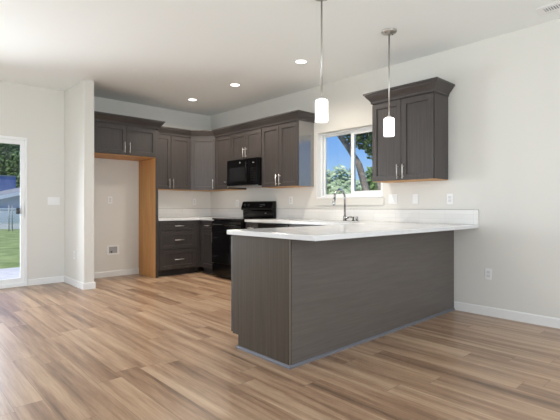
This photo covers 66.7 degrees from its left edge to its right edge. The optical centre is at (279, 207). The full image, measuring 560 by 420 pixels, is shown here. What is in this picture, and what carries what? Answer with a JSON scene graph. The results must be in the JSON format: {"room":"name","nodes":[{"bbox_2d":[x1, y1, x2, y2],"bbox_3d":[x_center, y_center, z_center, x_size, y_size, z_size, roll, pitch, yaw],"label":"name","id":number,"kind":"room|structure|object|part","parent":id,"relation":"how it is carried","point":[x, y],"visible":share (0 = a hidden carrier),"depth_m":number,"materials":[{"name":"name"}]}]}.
{"room":"kitchen","nodes":[
{"label":"kitchen","id":0,"kind":"room"},
{"bbox_2d":[65,79,93,282],"bbox_3d":[-2.829,-0.302,5.986,0.133,2.793,0.834,0,0,-43],"label":"wall","id":1,"kind":"structure","parent":0,"point":[79,99],"depth_m":5.77,"materials":[{"name":"white paint"}]},
{"bbox_2d":[28,276,95,289],"bbox_3d":[-2.995,1.049,5.823,0.624,0.090,0.847,0,0,-43],"label":"baseboard","id":2,"kind":"structure","parent":1,"relation":"attached to","point":[37,281],"depth_m":5.99,"materials":[{"name":"white wood"}]},
{"bbox_2d":[0,80,210,285],"bbox_3d":[-4.159,-0.302,5.426,7.650,2.793,0.150,0,0,-43],"label":"wall","id":3,"kind":"structure","parent":0,"point":[33,113],"depth_m":6.21,"materials":[{"name":"white paint"}]},
{"bbox_2d":[0,135,26,288],"bbox_3d":[-4.242,0.067,5.304,1.902,2.055,0.135,0,0,-43],"label":"door","id":4,"kind":"structure","parent":3,"relation":"in","point":[22,281],"depth_m":5.89,"materials":[{"name":"white plastic"}]},
{"bbox_3d":[-3.554,0.054,5.880,0.033,0.220,0.045,0,0,-43],"label":"handle","id":5,"kind":"part","parent":4,"relation":"part of","materials":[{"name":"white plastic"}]},
{"bbox_2d":[48,197,59,204],"bbox_3d":[-3.264,-0.089,6.145,0.161,0.114,0.010,0,0,-43],"label":"light switch","id":6,"kind":"object","parent":3,"relation":"attached to","point":[51,200],"visible":1,"depth_m":6.14,"materials":[{"name":"white plastic"}]},
{"bbox_2d":[108,196,111,203],"bbox_3d":[-2.671,-0.111,6.694,0.070,0.114,0.008,0,0,-43],"label":"wall outlet","id":7,"kind":"object","parent":3,"relation":"attached to","point":[109,197],"visible":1,"depth_m":6.69,"materials":[{"name":"white plastic"}]},
{"bbox_2d":[107,245,118,254],"bbox_3d":[-2.636,0.676,6.725,0.190,0.150,0.012,0,0,-43],"label":"water supply box","id":8,"kind":"object","parent":3,"relation":"attached to","point":[111,249],"visible":1,"depth_m":6.72,"materials":[{"name":"white plastic"}]},
{"bbox_2d":[94,268,138,278],"bbox_3d":[-2.692,1.049,6.672,1.000,0.090,0.013,0,0,-43],"label":"baseboard","id":9,"kind":"structure","parent":3,"relation":"attached to","point":[135,270],"depth_m":6.75,"materials":[{"name":"white wood"}]},
{"bbox_2d":[94,111,164,160],"bbox_3d":[-2.414,-1.038,6.451,1.104,0.564,0.708,0,0,-43],"label":"upper cabinet","id":10,"kind":"object","parent":3,"relation":"attached to","point":[119,137],"visible":0.88,"depth_m":6.22,"materials":[{"name":"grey wood"}]},
{"bbox_3d":[-2.418,-0.978,6.075,0.464,0.414,0.019,0,0,-43],"label":"door","id":11,"kind":"part","parent":10,"relation":"part of","materials":[{"name":"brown wood"}]},
{"bbox_3d":[-2.474,-0.759,6.459,0.962,0.006,0.610,0,0,-43],"label":"panel","id":12,"kind":"part","parent":10,"relation":"part of","materials":[{"name":"brown wood"}]},
{"bbox_3d":[-2.269,-1.260,6.315,1.076,0.119,0.312,0,0,-43],"label":"crown","id":13,"kind":"part","parent":10,"relation":"part of","materials":[{"name":"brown wood"}]},
{"bbox_3d":[-2.074,-0.978,6.394,0.462,0.414,0.019,0,0,-43],"label":"door","id":14,"kind":"part","parent":10,"relation":"part of","materials":[{"name":"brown wood"}]},
{"bbox_2d":[158,134,189,190],"bbox_3d":[-1.901,-0.748,7.164,0.752,0.914,0.359,0,0,-43],"label":"upper cabinet","id":15,"kind":"object","parent":3,"relation":"attached to","point":[173,151],"visible":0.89,"depth_m":7.09,"materials":[{"name":"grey wood"}]},
{"bbox_3d":[-1.949,-0.737,6.939,0.362,0.882,0.019,0,0,-43],"label":"door","id":16,"kind":"part","parent":15,"relation":"part of","materials":[{"name":"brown wood"}]},
{"bbox_3d":[-1.678,-0.737,7.189,0.364,0.882,0.019,0,0,-43],"label":"door","id":17,"kind":"part","parent":15,"relation":"part of","materials":[{"name":"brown wood"}]},
{"bbox_2d":[158,209,242,217],"bbox_3d":[-1.434,0.104,7.109,1.360,0.152,1.077,0,0,-43],"label":"backsplash","id":18,"kind":"structure","parent":3,"relation":"attached to","point":[162,213],"depth_m":7.57,"materials":[{"name":"tile"}]},
{"bbox_2d":[185,138,225,191],"bbox_3d":[-1.315,-0.748,7.526,0.617,0.915,0.625,0,0,-43],"label":"upper cabinet","id":19,"kind":"object","parent":3,"relation":"attached to","point":[202,150],"visible":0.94,"depth_m":7.31,"materials":[{"name":"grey wood"}]},
{"bbox_3d":[-1.326,-0.737,7.310,0.419,0.888,0.019,0,0,2],"label":"door","id":20,"kind":"part","parent":19,"relation":"part of","materials":[{"name":"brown wood"}]},
{"bbox_3d":[-1.317,-0.294,7.534,0.595,0.006,0.595,0,0,-43],"label":"panel","id":21,"kind":"part","parent":19,"relation":"part of","materials":[{"name":"brown wood"}]},
{"bbox_2d":[0,267,559,419],"bbox_3d":[-0.656,1.154,1.752,7.800,0.120,10.300,0,0,-43],"label":"floor","id":22,"kind":"structure","parent":0,"point":[133,346],"depth_m":2.90,"materials":[{"name":"brown wood"}]},
{"bbox_2d":[139,130,157,277],"bbox_3d":[-2.106,-0.046,6.802,0.036,2.280,0.612,0,0,-43],"label":"end panel","id":23,"kind":"object","parent":22,"relation":"on","point":[148,169],"visible":0.93,"depth_m":6.75,"materials":[{"name":"brown wood"}]},
{"bbox_2d":[158,220,199,276],"bbox_3d":[-1.798,0.656,7.051,0.752,0.876,0.665,0,0,-43],"label":"base cabinet","id":24,"kind":"object","parent":22,"relation":"on","point":[178,241],"visible":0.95,"depth_m":6.83,"materials":[{"name":"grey wood"}]},
{"bbox_3d":[-1.630,0.830,6.818,0.634,0.303,0.019,0,0,-43],"label":"drawer","id":25,"kind":"part","parent":24,"relation":"part of","materials":[{"name":"brown wood"}]},
{"bbox_3d":[-1.630,0.524,6.818,0.634,0.285,0.019,0,0,-43],"label":"drawer","id":26,"kind":"part","parent":24,"relation":"part of","materials":[{"name":"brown wood"}]},
{"bbox_3d":[-1.630,0.300,6.818,0.634,0.138,0.019,0,0,-43],"label":"drawer","id":27,"kind":"part","parent":24,"relation":"part of","materials":[{"name":"brown wood"}]},
{"bbox_2d":[158,208,242,220],"bbox_3d":[-1.435,0.120,7.108,1.362,0.192,1.077,0,0,-43],"label":"countertop","id":28,"kind":"structure","parent":24,"relation":"on","point":[173,214],"depth_m":7.48,"materials":[{"name":"white stone"}]},
{"bbox_2d":[200,220,212,273],"bbox_3d":[-0.972,0.656,7.120,0.665,0.876,0.466,0,0,-43],"label":"base cabinet","id":29,"kind":"object","parent":22,"relation":"on","point":[206,262],"visible":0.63,"depth_m":6.97,"materials":[{"name":"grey wood"}]},
{"bbox_3d":[-1.166,0.300,6.910,0.019,0.138,0.408,0,0,-43],"label":"drawer","id":30,"kind":"part","parent":29,"relation":"part of","materials":[{"name":"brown wood"}]},
{"bbox_3d":[-1.166,0.681,6.910,0.019,0.600,0.408,0,0,-43],"label":"door","id":31,"kind":"part","parent":29,"relation":"part of","materials":[{"name":"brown wood"}]},
{"bbox_2d":[211,181,275,277],"bbox_3d":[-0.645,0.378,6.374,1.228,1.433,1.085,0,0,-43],"label":"electric range","id":32,"kind":"object","parent":22,"relation":"on","point":[221,241],"visible":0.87,"depth_m":6.56,"materials":[{"name":"black metal"}]},
{"bbox_3d":[-0.799,0.969,6.436,0.034,0.180,0.756,0,0,-43],"label":"storage drawer","id":33,"kind":"part","parent":32,"relation":"part of","materials":[{"name":"black metal"}]},
{"bbox_3d":[-0.835,0.269,6.402,0.046,0.022,0.664,0,0,-43],"label":"oven handle","id":34,"kind":"part","parent":32,"relation":"part of","materials":[{"name":"black metal"}]},
{"bbox_3d":[-0.802,0.539,6.432,0.044,0.660,0.756,0,0,-43],"label":"oven door","id":35,"kind":"part","parent":32,"relation":"part of","materials":[{"name":"black ceramic"}]},
{"bbox_2d":[212,217,275,220],"bbox_3d":[-0.565,0.185,6.652,0.670,0.026,0.764,0,0,-43],"label":"cooktop","id":36,"kind":"object","parent":32,"relation":"in","point":[239,218],"depth_m":6.48,"materials":[{"name":"black glass"}]},
{"bbox_3d":[-0.356,0.039,6.845,0.100,0.266,0.760,0,0,-43],"label":"control panel","id":37,"kind":"part","parent":32,"relation":"part of","materials":[{"name":"black ceramic"}]},
{"bbox_2d":[246,222,257,228],"bbox_3d":[-0.189,0.656,6.274,0.665,0.876,0.286,0,0,-43],"label":"base cabinet","id":38,"kind":"object","parent":22,"relation":"on","point":[249,225],"visible":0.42,"depth_m":6.08,"materials":[{"name":"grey wood"}]},
{"bbox_2d":[258,223,289,227],"bbox_3d":[0.122,0.660,5.949,0.616,0.868,0.602,0,0,-43],"label":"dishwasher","id":39,"kind":"object","parent":22,"relation":"on","point":[260,225],"visible":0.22,"depth_m":5.78,"materials":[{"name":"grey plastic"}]},
{"bbox_2d":[289,224,324,226],"bbox_3d":[0.663,0.656,5.354,0.664,0.876,0.990,0,0,-43],"label":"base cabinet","id":40,"kind":"object","parent":22,"relation":"on","point":[290,225],"visible":0.02,"depth_m":5.37,"materials":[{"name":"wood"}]},
{"bbox_3d":[0.468,0.326,5.175,0.020,0.216,0.990,0,0,-43],"label":"rail","id":41,"kind":"part","parent":40,"relation":"part of","materials":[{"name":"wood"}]},
{"bbox_2d":[231,230,454,369],"bbox_3d":[0.720,0.656,3.970,2.460,0.876,0.728,0,0,-43],"label":"base cabinet","id":42,"kind":"object","parent":22,"relation":"on","point":[295,303],"visible":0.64,"depth_m":3.27,"materials":[{"name":"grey wood"}]},
{"bbox_3d":[-0.166,0.606,3.582,0.591,0.756,0.019,0,0,-43],"label":"door","id":43,"kind":"part","parent":42,"relation":"part of","materials":[{"name":"brown wood"}]},
{"bbox_3d":[-0.148,0.656,3.134,0.018,0.876,0.644,0,0,-43],"label":"panel","id":44,"kind":"part","parent":42,"relation":"part of","materials":[{"name":"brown wood"}]},
{"bbox_3d":[0.068,0.648,2.890,0.008,0.857,0.002,0,0,-43],"label":"corner trim","id":45,"kind":"part","parent":42,"relation":"part of","materials":[{"name":"brown"}]},
{"bbox_3d":[0.763,1.084,3.922,2.460,0.020,0.600,0,0,-43],"label":"shoe molding","id":46,"kind":"part","parent":42,"relation":"part of","materials":[{"name":"grey wood"}]},
{"bbox_2d":[227,209,478,240],"bbox_3d":[0.089,0.120,4.644,2.474,0.192,3.062,0,0,-43],"label":"countertop","id":47,"kind":"structure","parent":42,"relation":"on","point":[371,222],"depth_m":4.53,"materials":[{"name":"white stone"}]},
{"bbox_2d":[332,189,357,220],"bbox_3d":[0.820,-0.027,5.364,0.276,0.414,0.250,0,0,-43],"label":"kitchen faucet","id":48,"kind":"object","parent":47,"relation":"on","point":[345,218],"visible":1,"depth_m":5.46,"materials":[{"name":"silver metal"}]},
{"bbox_3d":[0.767,-0.030,5.437,0.243,0.408,0.048,0,0,-43],"label":"spout","id":49,"kind":"part","parent":48,"relation":"part of","materials":[{"name":"silver metal"}]},
{"bbox_2d":[0,0,559,115],"bbox_3d":[-0.656,-1.774,1.752,7.800,0.150,10.300,0,0,-43],"label":"ceiling","id":50,"kind":"structure","parent":0,"point":[155,53],"depth_m":4.34,"materials":[{"name":"white paint"}]},
{"bbox_2d":[229,83,240,86],"bbox_3d":[-0.624,-1.696,5.912,0.172,0.004,0.172,0,0,-43],"label":"recessed light","id":51,"kind":"object","parent":50,"relation":"in","point":[230,84],"visible":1,"depth_m":5.89,"materials":[{"name":"white"}]},
{"bbox_2d":[294,59,307,63],"bbox_3d":[0.245,-1.696,4.967,0.172,0.004,0.172,0,0,-43],"label":"recessed light","id":52,"kind":"object","parent":50,"relation":"in","point":[298,61],"visible":1,"depth_m":4.96,"materials":[{"name":"white"}]},
{"bbox_2d":[315,0,327,122],"bbox_3d":[0.333,-1.191,3.411,0.148,1.014,0.148,0,0,-43],"label":"pendant lamp","id":53,"kind":"object","parent":50,"relation":"hanging from","point":[321,104],"visible":1,"depth_m":3.38,"materials":[{"name":"white glass"}]},
{"bbox_3d":[0.333,-0.772,3.411,0.104,0.176,0.104,0,0,-43],"label":"lamp shade","id":54,"kind":"part","parent":53,"relation":"part of","materials":[{"name":"white glass"}]},
{"bbox_3d":[0.333,-1.266,3.411,0.015,0.805,0.015,0,0,-43],"label":"rod","id":55,"kind":"part","parent":53,"relation":"part of","materials":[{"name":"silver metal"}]},
{"bbox_2d":[381,28,396,136],"bbox_3d":[1.052,-1.191,4.107,0.148,1.014,0.148,0,0,-43],"label":"pendant lamp","id":56,"kind":"object","parent":50,"relation":"hanging from","point":[388,122],"visible":1,"depth_m":4.09,"materials":[{"name":"white glass"}]},
{"bbox_3d":[1.052,-1.266,4.107,0.015,0.805,0.015,0,0,-43],"label":"rod","id":57,"kind":"part","parent":56,"relation":"part of","materials":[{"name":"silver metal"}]},
{"bbox_3d":[1.052,-0.772,4.107,0.104,0.176,0.104,0,0,-43],"label":"lamp shade","id":58,"kind":"part","parent":56,"relation":"part of","materials":[{"name":"white glass"}]},
{"bbox_2d":[536,1,559,14],"bbox_3d":[2.372,-1.694,3.571,0.180,0.008,0.350,0,0,-43],"label":"ceiling vent","id":59,"kind":"object","parent":50,"relation":"in","point":[553,7],"visible":1,"depth_m":3.63,"materials":[{"name":"white metal"}]},
{"bbox_2d":[211,19,559,317],"bbox_3d":[2.151,-0.302,4.350,0.150,2.793,10.300,0,0,-43],"label":"wall","id":60,"kind":"structure","parent":0,"point":[504,99],"depth_m":4.27,"materials":[{"name":"white paint"}]},
{"bbox_2d":[215,134,245,190],"bbox_3d":[-0.858,-0.748,7.223,0.359,0.914,0.470,0,0,-43],"label":"upper cabinet","id":61,"kind":"object","parent":60,"relation":"attached to","point":[222,143],"visible":0.54,"depth_m":7.15,"materials":[{"name":"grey wood"}]},
{"bbox_3d":[-0.955,-0.737,7.131,0.019,0.882,0.455,0,0,-43],"label":"door","id":62,"kind":"part","parent":61,"relation":"part of","materials":[{"name":"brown wood"}]},
{"bbox_3d":[-0.837,-0.294,7.242,0.295,0.006,0.462,0,0,-43],"label":"panel","id":63,"kind":"part","parent":61,"relation":"part of","materials":[{"name":"brown wood"}]},
{"bbox_2d":[158,110,314,137],"bbox_3d":[-0.676,-1.250,6.614,2.711,0.119,0.868,0,0,24],"label":"crown molding","id":64,"kind":"structure","parent":60,"relation":"attached to","point":[294,115],"depth_m":6.64,"materials":[{"name":"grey wood"}]},
{"bbox_2d":[231,128,261,160],"bbox_3d":[-0.436,-0.978,6.767,0.359,0.453,0.768,0,0,-43],"label":"upper cabinet","id":65,"kind":"object","parent":60,"relation":"attached to","point":[245,144],"visible":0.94,"depth_m":6.65,"materials":[{"name":"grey wood"}]},
{"bbox_3d":[-0.663,-0.968,6.816,0.019,0.419,0.375,0,0,-43],"label":"door","id":66,"kind":"part","parent":65,"relation":"part of","materials":[{"name":"brown wood"}]},
{"bbox_2d":[227,157,261,187],"bbox_3d":[-0.468,-0.535,6.739,0.442,0.428,0.762,0,0,-43],"label":"microwave oven","id":67,"kind":"object","parent":65,"relation":"attached to","point":[241,173],"visible":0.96,"depth_m":6.56,"materials":[{"name":"black metal"}]},
{"bbox_3d":[-0.656,-0.542,6.697,0.031,0.406,0.562,0,0,-43],"label":"microwave door","id":68,"kind":"part","parent":67,"relation":"part of","materials":[{"name":"black glass"}]},
{"bbox_3d":[-0.507,-0.535,6.486,0.041,0.308,0.018,0,0,-43],"label":"door handle","id":69,"kind":"part","parent":67,"relation":"part of","materials":[{"name":"black plastic"}]},
{"bbox_3d":[-0.399,-0.542,6.418,0.031,0.406,0.191,0,0,-43],"label":"keypad panel","id":70,"kind":"part","parent":67,"relation":"part of","materials":[{"name":"black plastic"}]},
{"bbox_3d":[-0.405,-0.968,6.537,0.019,0.419,0.375,0,0,-43],"label":"door","id":71,"kind":"part","parent":65,"relation":"part of","materials":[{"name":"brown wood"}]},
{"bbox_2d":[262,120,313,187],"bbox_3d":[0.087,-0.748,6.201,0.359,0.914,0.770,0,0,-43],"label":"upper cabinet","id":72,"kind":"object","parent":60,"relation":"attached to","point":[288,147],"visible":1,"depth_m":6.01,"materials":[{"name":"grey wood"}]},
{"bbox_3d":[-0.141,-0.737,6.251,0.019,0.882,0.375,0,0,-43],"label":"door","id":73,"kind":"part","parent":72,"relation":"part of","materials":[{"name":"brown wood"}]},
{"bbox_3d":[0.108,-0.294,6.221,0.295,0.006,0.760,0,0,-43],"label":"panel","id":74,"kind":"part","parent":72,"relation":"part of","materials":[{"name":"brown wood"}]},
{"bbox_3d":[0.118,-0.737,5.971,0.019,0.882,0.375,0,0,-43],"label":"door","id":75,"kind":"part","parent":72,"relation":"part of","materials":[{"name":"brown wood"}]},
{"bbox_3d":[0.369,-0.742,5.938,0.303,0.903,0.002,0,0,-43],"label":"panel","id":76,"kind":"part","parent":72,"relation":"part of","materials":[{"name":"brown wood"}]},
{"bbox_2d":[317,134,320,197],"bbox_3d":[0.550,-0.584,6.024,0.073,0.898,0.004,0,0,-43],"label":"trim","id":77,"kind":"structure","parent":60,"relation":"attached to","point":[318,135],"depth_m":6.02,"materials":[{"name":"white"}]},
{"bbox_2d":[316,196,382,198],"bbox_3d":[0.910,-0.127,5.623,0.090,0.014,1.081,0,0,-43],"label":"trim","id":78,"kind":"structure","parent":60,"relation":"attached to","point":[366,196],"depth_m":5.51,"materials":[{"name":"white"}]},
{"bbox_2d":[316,197,383,204],"bbox_3d":[0.888,-0.071,5.595,0.012,0.094,1.113,0,0,-43],"label":"trim","id":79,"kind":"structure","parent":60,"relation":"attached to","point":[339,201],"depth_m":5.52,"materials":[{"name":"white paint"}]},
{"bbox_2d":[321,126,382,196],"bbox_3d":[0.968,-0.582,5.676,0.065,0.904,1.083,0,0,-43],"label":"window","id":80,"kind":"structure","parent":60,"relation":"in","point":[353,132],"depth_m":5.67,"materials":[{"name":"white plastic"}]},
{"bbox_3d":[0.816,-0.582,5.859,0.026,0.864,0.539,0,0,-43],"label":"sash","id":81,"kind":"part","parent":80,"relation":"part of","materials":[{"name":"white plastic"}]},
{"bbox_3d":[1.127,-0.582,5.481,0.026,0.864,0.513,0,0,-43],"label":"sash","id":82,"kind":"part","parent":80,"relation":"part of","materials":[{"name":"white plastic"}]},
{"bbox_2d":[277,209,478,224],"bbox_3d":[0.991,0.104,5.481,0.013,0.152,3.059,0,0,-43],"label":"backsplash","id":83,"kind":"structure","parent":60,"relation":"attached to","point":[373,215],"depth_m":5.12,"materials":[{"name":"tile"}]},
{"bbox_2d":[389,194,396,203],"bbox_3d":[1.350,-0.096,5.097,0.010,0.114,0.116,0,0,-43],"label":"light switch","id":84,"kind":"object","parent":60,"relation":"attached to","point":[392,197],"visible":1,"depth_m":5.09,"materials":[{"name":"white plastic"}]},
{"bbox_2d":[363,77,454,182],"bbox_3d":[1.414,-0.800,4.742,0.394,1.019,0.908,0,0,-43],"label":"upper cabinet","id":85,"kind":"object","parent":60,"relation":"attached to","point":[417,151],"visible":1,"depth_m":4.58,"materials":[{"name":"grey wood"}]},
{"bbox_3d":[1.201,-0.737,4.801,0.019,0.882,0.371,0,0,-43],"label":"door","id":86,"kind":"part","parent":85,"relation":"part of","materials":[{"name":"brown wood"}]},
{"bbox_3d":[1.414,-1.250,4.742,0.394,0.119,0.908,0,0,-43],"label":"crown","id":87,"kind":"part","parent":85,"relation":"part of","materials":[{"name":"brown wood"}]},
{"bbox_3d":[1.448,-0.294,4.773,0.295,0.006,0.752,0,0,-43],"label":"panel","id":88,"kind":"part","parent":85,"relation":"part of","materials":[{"name":"brown wood"}]},
{"bbox_3d":[1.457,-0.737,4.525,0.019,0.882,0.371,0,0,-43],"label":"door","id":89,"kind":"part","parent":85,"relation":"part of","materials":[{"name":"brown wood"}]},
{"bbox_2d":[412,194,417,203],"bbox_3d":[1.548,-0.094,4.883,0.010,0.114,0.070,0,0,-43],"label":"light switch","id":90,"kind":"object","parent":60,"relation":"attached to","point":[414,196],"visible":1,"depth_m":4.88,"materials":[{"name":"white plastic"}]},
{"bbox_2d":[447,194,452,203],"bbox_3d":[1.828,-0.088,4.582,0.008,0.114,0.070,0,0,-43],"label":"wall outlet","id":91,"kind":"object","parent":60,"relation":"attached to","point":[449,196],"visible":1,"depth_m":4.58,"materials":[{"name":"white plastic"}]},
{"bbox_2d":[485,268,491,279],"bbox_3d":[2.099,0.674,4.290,0.008,0.114,0.070,0,0,-43],"label":"wall outlet","id":92,"kind":"object","parent":60,"relation":"attached to","point":[488,272],"visible":1,"depth_m":4.29,"materials":[{"name":"white plastic"}]},
{"bbox_2d":[454,301,559,328],"bbox_3d":[3.674,1.049,2.585,0.013,0.090,5.340,0,0,-43],"label":"baseboard","id":93,"kind":"structure","parent":60,"relation":"attached to","point":[541,320],"depth_m":4.14,"materials":[{"name":"white wood"}]},
{"label":"outside","id":94,"kind":"structure","parent":0,"visible":0},
{"bbox_2d":[0,223,19,268],"bbox_3d":[-11.215,1.294,26.044,130.000,0.200,120.000,0,0,-43],"label":"ground","id":95,"kind":"structure","parent":94,"point":[9,240],"depth_m":12.28,"materials":[{"name":"green plant"}]},
{"bbox_2d":[0,175,16,190],"bbox_3d":[-31.633,-0.926,39.421,6.100,4.240,11.092,0,0,42],"label":"building","id":96,"kind":"structure","parent":95,"relation":"on","point":[7,182],"depth_m":40.94,"materials":[{"name":"blue metal"}]},
{"bbox_2d":[0,267,19,279],"bbox_3d":[-5.114,1.179,6.422,8.300,0.030,2.590,0,0,-43],"label":"patio","id":97,"kind":"structure","parent":95,"relation":"on","point":[6,273],"depth_m":7.46,"materials":[{"name":"concrete"}]},
{"bbox_2d":[0,224,19,228],"bbox_3d":[-17.270,1.184,26.700,14.012,0.020,7.400,0,0,0],"label":"driveway","id":98,"kind":"structure","parent":95,"relation":"on","point":[2,226],"depth_m":25.75,"materials":[{"name":"concrete"}]},
{"bbox_2d":[0,187,19,223],"bbox_3d":[-19.441,-0.461,36.682,6.880,3.310,18.000,0,0,39],"label":"house","id":99,"kind":"structure","parent":95,"relation":"on","point":[10,197],"depth_m":31.44,"materials":[{"name":"white"}]},
{"bbox_2d":[0,143,19,174],"bbox_3d":[-37.346,-5.333,57.769,9.845,13.066,10.206,0,0,-43],"label":"tree","id":100,"kind":"object","parent":95,"relation":"on","point":[6,150],"visible":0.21,"depth_m":55.54,"materials":[{"name":"green plant"}]},
{"bbox_2d":[0,205,19,230],"bbox_3d":[-13.048,0.554,21.481,0.444,1.280,18.554,0,0,42],"label":"fence","id":101,"kind":"object","parent":95,"relation":"on","point":[9,210],"visible":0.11,"depth_m":21.01,"materials":[{"name":"silver metal"}]},
{"bbox_3d":[-13.366,0.554,21.000,0.041,1.280,0.041,0,0,25],"label":"gate post","id":102,"kind":"part","parent":101,"relation":"part of","materials":[{"name":"silver metal"}]},
{"bbox_2d":[5,150,19,187],"bbox_3d":[-30.302,-2.897,50.788,4.230,8.204,4.686,0,0,-37],"label":"tree","id":103,"kind":"object","parent":95,"relation":"on","point":[13,162],"visible":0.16,"depth_m":49.44,"materials":[{"name":"green plant"}]},
{"bbox_2d":[327,170,350,193],"bbox_3d":[1.992,-0.013,13.964,2.088,2.695,2.201,0,0,-43],"label":"shrub","id":104,"kind":"object","parent":95,"relation":"on","point":[332,187],"visible":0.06,"depth_m":13.71,"materials":[{"name":"green plant"}]},
{"bbox_2d":[327,165,361,192],"bbox_3d":[3.385,-0.270,18.924,3.294,3.295,3.361,0,0,-43],"label":"shrub","id":105,"kind":"object","parent":95,"relation":"on","point":[346,183],"visible":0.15,"depth_m":18.67,"materials":[{"name":"green plant"}]},
{"bbox_2d":[337,132,380,190],"bbox_3d":[1.861,-0.892,11.058,2.159,4.206,2.451,0,0,-43],"label":"leaning tree","id":106,"kind":"object","parent":95,"relation":"on","point":[367,139],"visible":0.14,"depth_m":10.93,"materials":[{"name":"green plant"}]},
{"bbox_2d":[361,166,377,190],"bbox_3d":[4.193,-0.124,15.951,2.021,2.956,2.114,0,0,-43],"label":"shrub","id":107,"kind":"object","parent":95,"relation":"on","point":[372,185],"visible":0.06,"depth_m":15.83,"materials":[{"name":"green plant"}]}
]}

